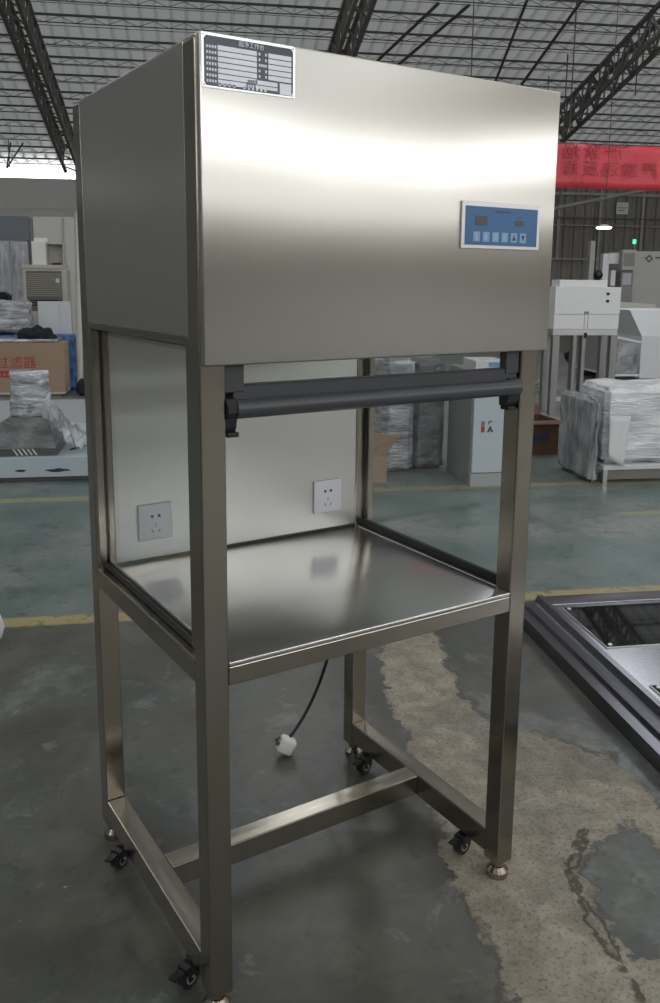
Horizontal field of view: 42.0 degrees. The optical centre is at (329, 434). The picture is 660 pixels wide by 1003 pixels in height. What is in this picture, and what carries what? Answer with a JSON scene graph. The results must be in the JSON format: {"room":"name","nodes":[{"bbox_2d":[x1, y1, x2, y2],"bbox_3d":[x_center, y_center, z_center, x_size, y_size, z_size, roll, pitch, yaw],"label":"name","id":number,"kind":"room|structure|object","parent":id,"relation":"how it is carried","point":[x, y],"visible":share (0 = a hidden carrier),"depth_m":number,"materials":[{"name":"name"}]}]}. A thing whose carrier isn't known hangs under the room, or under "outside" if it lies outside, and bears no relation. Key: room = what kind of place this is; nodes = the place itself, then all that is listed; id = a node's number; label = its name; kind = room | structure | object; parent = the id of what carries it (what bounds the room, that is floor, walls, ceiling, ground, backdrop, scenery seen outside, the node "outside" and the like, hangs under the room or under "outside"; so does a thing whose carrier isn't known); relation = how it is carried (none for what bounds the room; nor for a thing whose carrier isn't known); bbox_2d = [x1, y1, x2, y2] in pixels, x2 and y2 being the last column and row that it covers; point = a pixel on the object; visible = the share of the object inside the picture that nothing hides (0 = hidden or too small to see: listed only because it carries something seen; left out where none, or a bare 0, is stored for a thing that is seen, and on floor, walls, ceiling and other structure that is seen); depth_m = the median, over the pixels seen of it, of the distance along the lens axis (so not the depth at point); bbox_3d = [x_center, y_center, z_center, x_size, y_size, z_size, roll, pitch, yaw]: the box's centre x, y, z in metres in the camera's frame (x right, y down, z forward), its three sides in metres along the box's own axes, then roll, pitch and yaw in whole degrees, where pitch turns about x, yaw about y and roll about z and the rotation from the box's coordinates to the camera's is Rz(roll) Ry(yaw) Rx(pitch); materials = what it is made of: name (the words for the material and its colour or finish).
{"room":"factory floor","nodes":[
{"label":"factory floor","id":0,"kind":"room"},
{"bbox_2d":[0,177,76,299],"bbox_3d":[-9.366,-5.118,24.387,17.400,4.200,0.240,-1,10,-9],"label":"wall","id":1,"kind":"structure","parent":0,"point":[31,197],"depth_m":24.21,"materials":[{"name":"paint"}]},
{"bbox_2d":[552,258,599,259],"bbox_3d":[8.378,-5.516,27.077,18.500,0.050,0.095,-1,10,-9],"label":"beam","id":2,"kind":"structure","parent":1,"relation":"attached to","point":[552,258],"depth_m":26.89,"materials":[{"name":"grey metal"}]},
{"bbox_2d":[554,188,561,257],"bbox_3d":[7.075,-6.701,26.652,0.080,2.400,0.084,-1,10,-9],"label":"column","id":3,"kind":"structure","parent":2,"relation":"on","point":[558,204],"depth_m":26.69,"materials":[{"name":"grey metal"}]},
{"bbox_2d":[554,216,659,219],"bbox_3d":[8.389,-6.756,26.852,18.500,0.050,0.095,-1,10,-9],"label":"beam","id":4,"kind":"structure","parent":1,"relation":"attached to","point":[554,216],"depth_m":26.84,"materials":[{"name":"grey metal"}]},
{"bbox_2d":[29,217,75,333],"bbox_3d":[-5.157,-2.766,16.166,0.835,2.575,0.140,-1,10,-9],"label":"wall","id":5,"kind":"structure","parent":0,"point":[56,229],"depth_m":15.98,"materials":[{"name":"white paint"}]},
{"bbox_2d":[0,333,659,1002],"bbox_3d":[2.801,0.121,7.841,36.000,0.001,38.300,-1,10,-9],"label":"floor","id":6,"kind":"structure","parent":0,"point":[378,905],"depth_m":2.51,"materials":[{"name":"paint"}]},
{"bbox_2d":[0,615,4,638],"bbox_3d":[-1.433,0.775,3.478,0.260,0.193,0.214,11,14,44],"label":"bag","id":7,"kind":"object","parent":6,"relation":"on","point":[2,626],"visible":1,"depth_m":3.48,"materials":[{"name":"white plastic"}]},
{"bbox_2d":[0,241,10,294],"bbox_3d":[-5.863,-2.412,15.511,0.230,2.100,0.053,-1,10,-9],"label":"panel","id":8,"kind":"object","parent":6,"relation":"on","point":[5,281],"visible":0.32,"depth_m":15.39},
{"bbox_2d":[0,292,13,333],"bbox_3d":[-5.597,-1.706,14.059,0.827,1.264,0.567,-1,10,-9],"label":"bundle","id":9,"kind":"object","parent":6,"relation":"on","point":[3,295],"visible":0.18,"depth_m":13.81,"materials":[{"name":"black plastic"}]},
{"bbox_2d":[0,216,30,264],"bbox_3d":[-6.614,-2.748,15.982,2.090,2.580,0.120,-1,10,-9],"label":"shutter","id":10,"kind":"object","parent":6,"relation":"on","point":[14,228],"visible":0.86,"depth_m":15.86,"materials":[{"name":"grey metal"}]},
{"bbox_2d":[10,242,28,333],"bbox_3d":[-5.608,-2.436,15.651,0.300,2.100,0.053,-1,10,-9],"label":"panel","id":11,"kind":"object","parent":6,"relation":"on","point":[18,251],"visible":0.44,"depth_m":15.51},
{"bbox_2d":[0,340,70,396],"bbox_3d":[-3.965,-0.852,10.985,1.176,0.675,0.506,-1,10,-9],"label":"carton","id":12,"kind":"object","parent":6,"relation":"on","point":[53,357],"visible":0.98,"depth_m":10.76,"materials":[{"name":"brown cardboard"}]},
{"bbox_2d":[0,337,61,341],"bbox_3d":[-3.956,-1.205,10.917,1.004,0.045,0.455,-1,10,-9],"label":"sheet","id":13,"kind":"object","parent":12,"relation":"on","point":[2,339],"visible":0.87,"depth_m":10.74,"materials":[{"name":"metal"}]},
{"bbox_2d":[17,324,56,338],"bbox_3d":[-3.714,-1.310,10.909,0.513,0.170,0.374,-1,10,-9],"label":"cloth","id":14,"kind":"object","parent":13,"relation":"on","point":[36,332],"visible":1,"depth_m":10.82,"materials":[{"name":"black fabric"}]},
{"bbox_2d":[0,334,76,390],"bbox_3d":[-3.995,-0.959,11.413,1.269,0.751,0.321,-1,10,-9],"label":"panel","id":15,"kind":"object","parent":6,"relation":"on","point":[71,338],"visible":0.22,"depth_m":11.36,"materials":[{"name":"blue plastic"}]},
{"bbox_2d":[0,299,33,332],"bbox_3d":[-4.237,-1.568,11.384,0.555,0.444,0.492,-1,10,-9],"label":"parcel","id":16,"kind":"object","parent":15,"relation":"on","point":[15,315],"visible":0.84,"depth_m":11.19,"materials":[{"name":"white plastic"}]},
{"bbox_2d":[0,399,87,480],"bbox_3d":[-2.889,-0.009,7.778,2.150,0.178,3.151,-1,10,-9],"label":"machine","id":17,"kind":"object","parent":6,"relation":"on","point":[68,464],"visible":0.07,"depth_m":6.37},
{"bbox_2d":[0,369,86,456],"bbox_3d":[-2.308,-0.193,6.592,0.900,0.614,0.574,-1,10,-9],"label":"wrapped package","id":18,"kind":"object","parent":17,"relation":"on","point":[36,426],"visible":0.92,"depth_m":6.41,"materials":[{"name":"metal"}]},
{"bbox_2d":[0,415,63,448],"bbox_3d":[-2.410,-0.046,6.568,0.675,0.219,0.490,-1,10,-9],"label":"hood","id":19,"kind":"object","parent":18,"relation":"attached to","point":[16,431],"depth_m":6.40,"materials":[{"name":"grey plastic"}]},
{"bbox_2d":[22,265,72,333],"bbox_3d":[-4.281,-1.739,13.106,0.630,1.660,0.466,-1,10,-9],"label":"air conditioner","id":20,"kind":"object","parent":6,"relation":"on","point":[40,282],"visible":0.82,"depth_m":12.79,"materials":[{"name":"beige plastic"}]},
{"bbox_2d":[31,238,66,264],"bbox_3d":[-4.211,-2.748,12.895,0.460,0.400,0.240,-1,10,-9],"label":"housing","id":21,"kind":"object","parent":20,"relation":"on","point":[44,252],"visible":0.99,"depth_m":12.83,"materials":[{"name":"white metal"}]},
{"bbox_2d":[38,301,71,333],"bbox_3d":[-3.723,-1.224,11.692,0.425,1.160,0.032,-1,10,-9],"label":"sheet","id":22,"kind":"object","parent":6,"relation":"on","point":[56,315],"visible":0.44,"depth_m":11.61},
{"bbox_2d":[74,212,82,382],"bbox_3d":[-3.243,-1.694,11.104,0.131,2.300,0.100,-1,10,-9],"label":"pipe","id":23,"kind":"object","parent":6,"relation":"on","point":[79,343],"visible":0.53,"depth_m":11.08,"materials":[{"name":"plastic"}]},
{"bbox_2d":[76,378,84,395],"bbox_3d":[-3.019,-0.611,11.027,0.447,0.238,0.288,-1,10,-9],"label":"bag","id":24,"kind":"object","parent":6,"relation":"on","point":[80,390],"visible":0.23,"depth_m":10.89,"materials":[{"name":"plastic"}]},
{"bbox_2d":[73,30,559,1002],"bbox_3d":[-0.111,0.169,2.124,0.896,1.890,0.839,-6,12,-32],"label":"workbench","id":25,"kind":"object","parent":6,"relation":"on","point":[261,224],"visible":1,"depth_m":1.79,"materials":[{"name":"metal"}]},
{"bbox_2d":[138,501,172,541],"bbox_3d":[-0.453,0.225,2.228,0.092,0.095,0.009,-6,12,-32],"label":"wall socket","id":26,"kind":"object","parent":25,"relation":"attached to","point":[155,518],"depth_m":2.22,"materials":[{"name":"white plastic"}]},
{"bbox_2d":[118,525,509,666],"bbox_3d":[-0.059,0.357,2.112,0.729,0.010,0.660,-6,12,-32],"label":"countertop","id":27,"kind":"structure","parent":25,"relation":"on","point":[295,592],"depth_m":2.04,"materials":[{"name":"metal"}]},
{"bbox_2d":[313,478,340,513],"bbox_3d":[-0.008,0.178,2.503,0.092,0.095,0.009,-6,12,-32],"label":"wall socket","id":28,"kind":"object","parent":25,"relation":"attached to","point":[326,491],"depth_m":2.50,"materials":[{"name":"white plastic"}]},
{"bbox_2d":[372,433,398,482],"bbox_3d":[0.300,0.141,6.510,0.360,0.392,0.400,-1,10,-9],"label":"cardboard box","id":29,"kind":"object","parent":6,"relation":"on","point":[382,443],"visible":0.44,"depth_m":6.36,"materials":[{"name":"brown cardboard"}]},
{"bbox_2d":[373,357,414,471],"bbox_3d":[0.486,-0.198,6.962,0.257,0.908,0.613,-1,10,-9],"label":"stack","id":30,"kind":"object","parent":6,"relation":"on","point":[397,420],"visible":0.47,"depth_m":6.70,"materials":[{"name":"grey plastic"}]},
{"bbox_2d":[410,355,444,468],"bbox_3d":[0.738,-0.209,7.085,0.271,0.888,0.610,-1,10,-9],"label":"stack","id":31,"kind":"object","parent":6,"relation":"on","point":[428,418],"visible":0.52,"depth_m":6.82,"materials":[{"name":"grey plastic"}]},
{"bbox_2d":[447,364,503,486],"bbox_3d":[1.142,-0.087,6.536,0.330,0.845,0.582,-1,10,-9],"label":"base cabinet","id":32,"kind":"object","parent":6,"relation":"on","point":[475,426],"visible":0.55,"depth_m":6.30,"materials":[{"name":"white metal"}]},
{"bbox_2d":[463,357,499,368],"bbox_3d":[1.163,-0.539,6.474,0.240,0.065,0.302,-1,10,-9],"label":"instrument box","id":33,"kind":"object","parent":32,"relation":"on","point":[472,362],"visible":0.72,"depth_m":6.34,"materials":[{"name":"white cardboard"}]},
{"bbox_2d":[532,404,560,454],"bbox_3d":[1.799,-0.041,7.614,0.320,0.382,0.515,-2,11,-13],"label":"cardboard box","id":34,"kind":"object","parent":6,"relation":"on","point":[546,429],"visible":0.5,"depth_m":7.47,"materials":[{"name":"brown cardboard"}]},
{"bbox_2d":[536,378,559,390],"bbox_3d":[2.937,-0.675,11.683,0.316,0.200,0.270,-5,11,-26],"label":"film","id":35,"kind":"object","parent":6,"relation":"on","point":[538,379],"visible":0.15,"depth_m":11.63,"materials":[{"name":"grey plastic"}]},
{"bbox_2d":[564,351,568,361],"bbox_3d":[4.525,-1.447,15.815,0.430,0.275,0.369,-1,10,-9],"label":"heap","id":36,"kind":"object","parent":6,"relation":"on","point":[566,355],"visible":0.16,"depth_m":15.76,"materials":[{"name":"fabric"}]},
{"bbox_2d":[567,335,585,392],"bbox_3d":[3.246,-0.963,11.325,0.220,0.900,0.150,-1,10,-9],"label":"stand","id":37,"kind":"object","parent":6,"relation":"on","point":[573,338],"visible":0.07,"depth_m":11.30,"materials":[{"name":"grey metal"}]},
{"bbox_2d":[538,280,620,414],"bbox_3d":[2.837,-0.998,9.799,0.787,1.505,0.332,-1,10,-9],"label":"machine","id":38,"kind":"object","parent":6,"relation":"on","point":[576,307],"visible":0.79,"depth_m":9.61,"materials":[{"name":"metal"}]},
{"bbox_2d":[558,389,600,482],"bbox_3d":[1.927,-0.004,6.676,0.093,0.647,0.612,-1,10,-9],"label":"wrapped bundle","id":39,"kind":"object","parent":6,"relation":"on","point":[580,413],"visible":1,"depth_m":6.59,"materials":[{"name":"grey plastic"}]},
{"bbox_2d":[523,590,659,773],"bbox_3d":[1.640,0.989,2.698,1.250,0.104,2.570,-1,10,-9],"label":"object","id":40,"kind":"object","parent":6,"relation":"on","point":[607,645],"visible":0.99,"depth_m":3.35,"materials":[{"name":"metal"}]},
{"bbox_2d":[594,189,602,279],"bbox_3d":[8.408,-5.646,27.062,0.080,4.600,0.084,-1,10,-9],"label":"column","id":41,"kind":"structure","parent":6,"relation":"on","point":[600,190],"depth_m":26.93,"materials":[{"name":"grey metal"}]},
{"bbox_2d":[553,224,659,227],"bbox_3d":[8.387,-6.530,26.893,18.500,0.030,0.095,-1,10,-9],"label":"beam","id":42,"kind":"structure","parent":41,"relation":"attached to","point":[553,224],"depth_m":26.91,"materials":[{"name":"grey metal"}]},
{"bbox_2d":[555,192,659,197],"bbox_3d":[8.395,-7.465,26.724,18.500,0.090,0.095,-1,10,-9],"label":"beam","id":43,"kind":"structure","parent":41,"relation":"attached to","point":[556,193],"depth_m":26.67,"materials":[{"name":"grey metal"}]},
{"bbox_2d":[575,335,640,379],"bbox_3d":[4.245,-1.309,13.205,0.406,0.930,1.331,-1,10,-9],"label":"machine","id":44,"kind":"object","parent":6,"relation":"on","point":[627,353],"visible":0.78,"depth_m":12.66,"materials":[{"name":"grey metal"}]},
{"bbox_2d":[615,343,637,373],"bbox_3d":[4.348,-1.120,12.632,0.353,0.447,0.054,-1,10,-9],"label":"panel","id":45,"kind":"object","parent":44,"relation":"hanging from","point":[627,353],"depth_m":12.62,"materials":[{"name":"white plastic"}]},
{"bbox_2d":[586,241,635,301],"bbox_3d":[5.745,-2.818,17.770,0.960,2.300,0.305,-1,10,-9],"label":"station","id":46,"kind":"object","parent":6,"relation":"on","point":[626,259],"visible":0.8,"depth_m":17.64,"materials":[{"name":"grey metal"}]},
{"bbox_2d":[619,250,635,269],"bbox_3d":[6.090,-3.574,17.608,0.300,0.410,0.140,-1,10,-9],"label":"monitor","id":47,"kind":"object","parent":46,"relation":"on","point":[627,258],"depth_m":17.54,"materials":[{"name":"white plastic"}]},
{"bbox_2d":[596,459,659,483],"bbox_3d":[2.730,0.231,6.841,1.500,0.140,0.620,-1,10,-9],"label":"table","id":48,"kind":"object","parent":6,"relation":"on","point":[640,469],"visible":0.51,"depth_m":6.46,"materials":[{"name":"metal"}]},
{"bbox_2d":[581,378,659,466],"bbox_3d":[2.745,-0.123,6.759,1.511,0.602,0.650,-1,10,-9],"label":"wrapped bundle","id":49,"kind":"object","parent":48,"relation":"on","point":[629,429],"visible":0.78,"depth_m":6.43,"materials":[{"name":"white plastic"}]},
{"bbox_2d":[603,251,659,307],"bbox_3d":[7.011,-2.908,18.834,1.700,2.120,1.408,-1,10,-9],"label":"machine","id":50,"kind":"object","parent":6,"relation":"on","point":[646,274],"visible":0.32,"depth_m":18.00,"materials":[{"name":"white metal"}]},
{"bbox_2d":[631,240,635,297],"bbox_3d":[6.272,-2.870,17.952,0.064,2.345,0.064,-1,10,-9],"label":"lamp","id":51,"kind":"object","parent":6,"relation":"on","point":[634,241],"visible":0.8,"depth_m":17.80,"materials":[{"name":"green"}]},
{"bbox_2d":[620,302,655,307],"bbox_3d":[5.297,-1.811,15.438,0.900,1.140,0.350,-1,10,-9],"label":"panel","id":52,"kind":"object","parent":6,"relation":"on","point":[622,304],"visible":0.16,"depth_m":15.19,"materials":[{"name":"white metal"}]},
{"bbox_2d":[617,308,659,379],"bbox_3d":[5.188,-1.426,13.502,1.560,1.070,1.112,-1,10,-9],"label":"machine","id":53,"kind":"object","parent":6,"relation":"on","point":[640,324],"visible":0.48,"depth_m":12.93,"materials":[{"name":"white metal"}]},
{"bbox_2d":[638,192,645,250],"bbox_3d":[9.819,-6.756,27.090,0.080,2.400,0.084,-1,10,-9],"label":"column","id":54,"kind":"structure","parent":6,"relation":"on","point":[642,198],"depth_m":27.09,"materials":[{"name":"grey metal"}]},
{"bbox_2d":[0,0,659,174],"bbox_3d":[2.823,-7.614,6.742,36.001,6.785,38.901,-1,10,-9],"label":"ceiling","id":55,"kind":"structure","parent":0,"point":[47,29],"depth_m":18.16,"materials":[{"name":"grey metal"}]},
{"bbox_2d":[6,142,10,166],"bbox_3d":[-8.513,-7.588,22.860,0.234,0.987,0.035,-1,10,-9],"label":"rod","id":56,"kind":"object","parent":55,"relation":"attached to","point":[10,142],"visible":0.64,"depth_m":22.88,"materials":[{"name":"black metal"}]},
{"bbox_2d":[8,138,9,166],"bbox_3d":[-8.401,-7.373,22.506,0.026,0.725,0.026,3,11,13],"label":"rod","id":57,"kind":"object","parent":55,"relation":"hanging from","point":[8,138],"visible":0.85,"depth_m":22.50,"materials":[{"name":"grey metal"}]},
{"bbox_2d":[6,143,23,168],"bbox_3d":[-8.316,-7.543,22.901,0.629,0.900,0.036,-1,10,-9],"label":"rod","id":58,"kind":"object","parent":55,"relation":"attached to","point":[19,148],"visible":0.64,"depth_m":22.89,"materials":[{"name":"black metal"}]},
{"bbox_2d":[0,132,64,140],"bbox_3d":[0.255,-7.830,23.425,36.202,0.170,0.040,-1,10,-9],"label":"purlin","id":59,"kind":"structure","parent":55,"relation":"attached to","point":[19,134],"depth_m":22.12,"materials":[{"name":"black metal"}]},
{"bbox_2d":[0,145,69,153],"bbox_3d":[0.127,-7.775,24.238,36.202,0.170,0.040,-1,10,-9],"label":"purlin","id":60,"kind":"structure","parent":55,"relation":"attached to","point":[1,146],"depth_m":22.93,"materials":[{"name":"grey metal"}]},
{"bbox_2d":[0,157,73,164],"bbox_3d":[-0.002,-7.720,25.050,36.202,0.170,0.049,-1,10,-9],"label":"purlin","id":61,"kind":"structure","parent":55,"relation":"attached to","point":[54,159],"depth_m":23.74,"materials":[{"name":"grey metal"}]},
{"bbox_2d":[0,0,74,172],"bbox_3d":[-5.085,-8.129,11.479,0.416,6.353,22.830,-1,10,-9],"label":"roof truss","id":62,"kind":"object","parent":55,"relation":"attached to","point":[35,37],"visible":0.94,"depth_m":18.05,"materials":[{"name":"black metal"}]},
{"bbox_2d":[0,11,659,54],"bbox_3d":[1.157,-8.215,17.737,36.202,0.170,0.040,-1,10,-9],"label":"purlin","id":63,"kind":"structure","parent":55,"relation":"attached to","point":[17,12],"depth_m":17.43,"materials":[{"name":"black metal"}]},
{"bbox_2d":[0,33,659,75],"bbox_3d":[1.021,-8.157,18.590,36.202,0.170,0.049,-1,10,-9],"label":"purlin","id":64,"kind":"structure","parent":55,"relation":"attached to","point":[1,34],"depth_m":18.69,"materials":[{"name":"black metal"}]},
{"bbox_2d":[0,53,659,91],"bbox_3d":[0.897,-8.104,19.372,36.202,0.170,0.049,-1,10,-9],"label":"purlin","id":65,"kind":"structure","parent":55,"relation":"attached to","point":[4,54],"depth_m":19.69,"materials":[{"name":"black metal"}]},
{"bbox_2d":[0,71,659,107],"bbox_3d":[0.773,-8.051,20.154,36.202,0.170,0.049,-1,10,-9],"label":"purlin","id":66,"kind":"structure","parent":55,"relation":"attached to","point":[10,72],"depth_m":19.19,"materials":[{"name":"black metal"}]},
{"bbox_2d":[0,88,659,122],"bbox_3d":[0.642,-7.995,20.987,36.202,0.170,0.049,-1,10,-9],"label":"purlin","id":67,"kind":"structure","parent":55,"relation":"attached to","point":[2,89],"depth_m":19.98,"materials":[{"name":"black metal"}]},
{"bbox_2d":[0,104,659,136],"bbox_3d":[0.513,-7.940,21.800,36.202,0.170,0.049,-1,10,-9],"label":"purlin","id":68,"kind":"structure","parent":55,"relation":"attached to","point":[7,105],"depth_m":22.80,"materials":[{"name":"black metal"}]},
{"bbox_2d":[0,119,659,145],"bbox_3d":[0.384,-7.885,22.613,36.202,0.170,0.049,-1,10,-9],"label":"purlin","id":69,"kind":"structure","parent":55,"relation":"attached to","point":[13,120],"depth_m":23.56,"materials":[{"name":"black metal"}]},
{"bbox_2d":[42,0,657,35],"bbox_3d":[1.276,-8.266,16.985,36.202,0.170,0.049,-1,10,-9],"label":"purlin","id":70,"kind":"structure","parent":55,"relation":"attached to","point":[185,1],"depth_m":16.95,"materials":[{"name":"black metal"}]},
{"bbox_2d":[327,0,376,56],"bbox_3d":[1.086,-8.252,12.464,0.416,6.353,22.830,-1,10,-9],"label":"roof truss","id":71,"kind":"object","parent":55,"relation":"attached to","point":[342,25],"visible":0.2,"depth_m":16.66,"materials":[{"name":"black metal"}]},
{"bbox_2d":[376,2,439,60],"bbox_3d":[0.967,-7.978,18.470,0.045,1.194,4.834,-5,11,-26],"label":"rod","id":72,"kind":"object","parent":71,"relation":"attached to","point":[437,4],"visible":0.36,"depth_m":17.19,"materials":[{"name":"black metal"}]},
{"bbox_2d":[397,4,469,64],"bbox_3d":[1.486,-7.989,18.552,0.045,1.194,4.881,-5,12,-28],"label":"rod","id":73,"kind":"object","parent":55,"relation":"attached to","point":[467,6],"visible":0.57,"depth_m":17.32,"materials":[{"name":"black metal"}]},
{"bbox_2d":[494,0,528,80],"bbox_3d":[3.739,-8.046,18.704,0.045,1.794,7.113,1,10,0],"label":"rod","id":74,"kind":"object","parent":55,"relation":"attached to","point":[526,1],"visible":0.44,"depth_m":17.58,"materials":[{"name":"black metal"}]},
{"bbox_2d":[428,0,659,14],"bbox_3d":[1.395,-8.316,16.233,36.202,0.170,0.049,-1,10,-9],"label":"purlin","id":75,"kind":"structure","parent":55,"relation":"attached to","point":[560,1],"depth_m":16.80,"materials":[{"name":"black metal"}]},
{"bbox_2d":[520,0,583,85],"bbox_3d":[4.480,-8.061,18.822,0.045,1.794,7.017,-1,10,-7],"label":"rod","id":76,"kind":"object","parent":55,"relation":"attached to","point":[577,6],"visible":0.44,"depth_m":17.74,"materials":[{"name":"black metal"}]},
{"bbox_2d":[559,54,567,203],"bbox_3d":[5.209,-6.787,19.174,0.028,3.200,0.028,-1,10,-9],"label":"rod","id":77,"kind":"object","parent":55,"relation":"hanging from","point":[567,54],"visible":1,"depth_m":19.08,"materials":[{"name":"black metal"}]},
{"bbox_2d":[471,0,659,190],"bbox_3d":[6.382,-6.665,16.285,7.800,3.950,0.127,-1,10,-9],"label":"banner","id":78,"kind":"object","parent":55,"relation":"hanging from","point":[579,165],"visible":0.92,"depth_m":16.40,"materials":[{"name":"red fabric"}]},
{"bbox_2d":[569,0,576,132],"bbox_3d":[4.793,-7.254,16.962,0.026,2.500,0.026,3,11,13],"label":"rod","id":79,"kind":"object","parent":55,"relation":"hanging from","point":[576,0],"visible":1,"depth_m":16.96,"materials":[{"name":"black metal"}]},
{"bbox_2d":[548,76,654,210],"bbox_3d":[6.924,-6.813,20.479,4.018,3.104,0.090,-1,10,-9],"label":"pipe","id":80,"kind":"object","parent":55,"relation":"hanging from","point":[635,191],"visible":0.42,"depth_m":20.58,"materials":[{"name":"black metal"}]},
{"bbox_2d":[596,0,618,228],"bbox_3d":[4.652,-6.100,14.061,0.260,5.320,0.260,-1,10,-9],"label":"pendant lamp","id":81,"kind":"object","parent":55,"relation":"hanging from","point":[603,226],"visible":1,"depth_m":14.31,"materials":[{"name":"white metal"}]},
{"bbox_2d":[558,0,659,142],"bbox_3d":[7.157,-8.373,13.434,0.416,6.353,22.830,-1,10,-9],"label":"roof truss","id":82,"kind":"object","parent":55,"relation":"attached to","point":[639,47],"visible":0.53,"depth_m":18.91,"materials":[{"name":"black metal"}]},
{"bbox_2d":[635,63,637,95],"bbox_3d":[6.848,-8.000,19.221,0.026,0.800,0.026,3,11,13],"label":"rod","id":83,"kind":"object","parent":55,"relation":"hanging from","point":[637,63],"visible":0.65,"depth_m":19.24,"materials":[{"name":"black metal"}]},
{"bbox_2d":[550,187,659,286],"bbox_3d":[8.417,-5.757,27.119,18.600,4.800,0.055,-1,10,-9],"label":"cladding","id":84,"kind":"object","parent":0,"point":[573,240],"visible":0.02,"depth_m":27.03,"materials":[{"name":"grey metal"}]},
{"bbox_2d":[616,202,628,213],"bbox_3d":[9.127,-7.065,26.855,0.390,0.360,0.024,-1,10,-9],"label":"wall sign","id":85,"kind":"object","parent":84,"relation":"attached to","point":[621,207],"visible":1,"depth_m":26.84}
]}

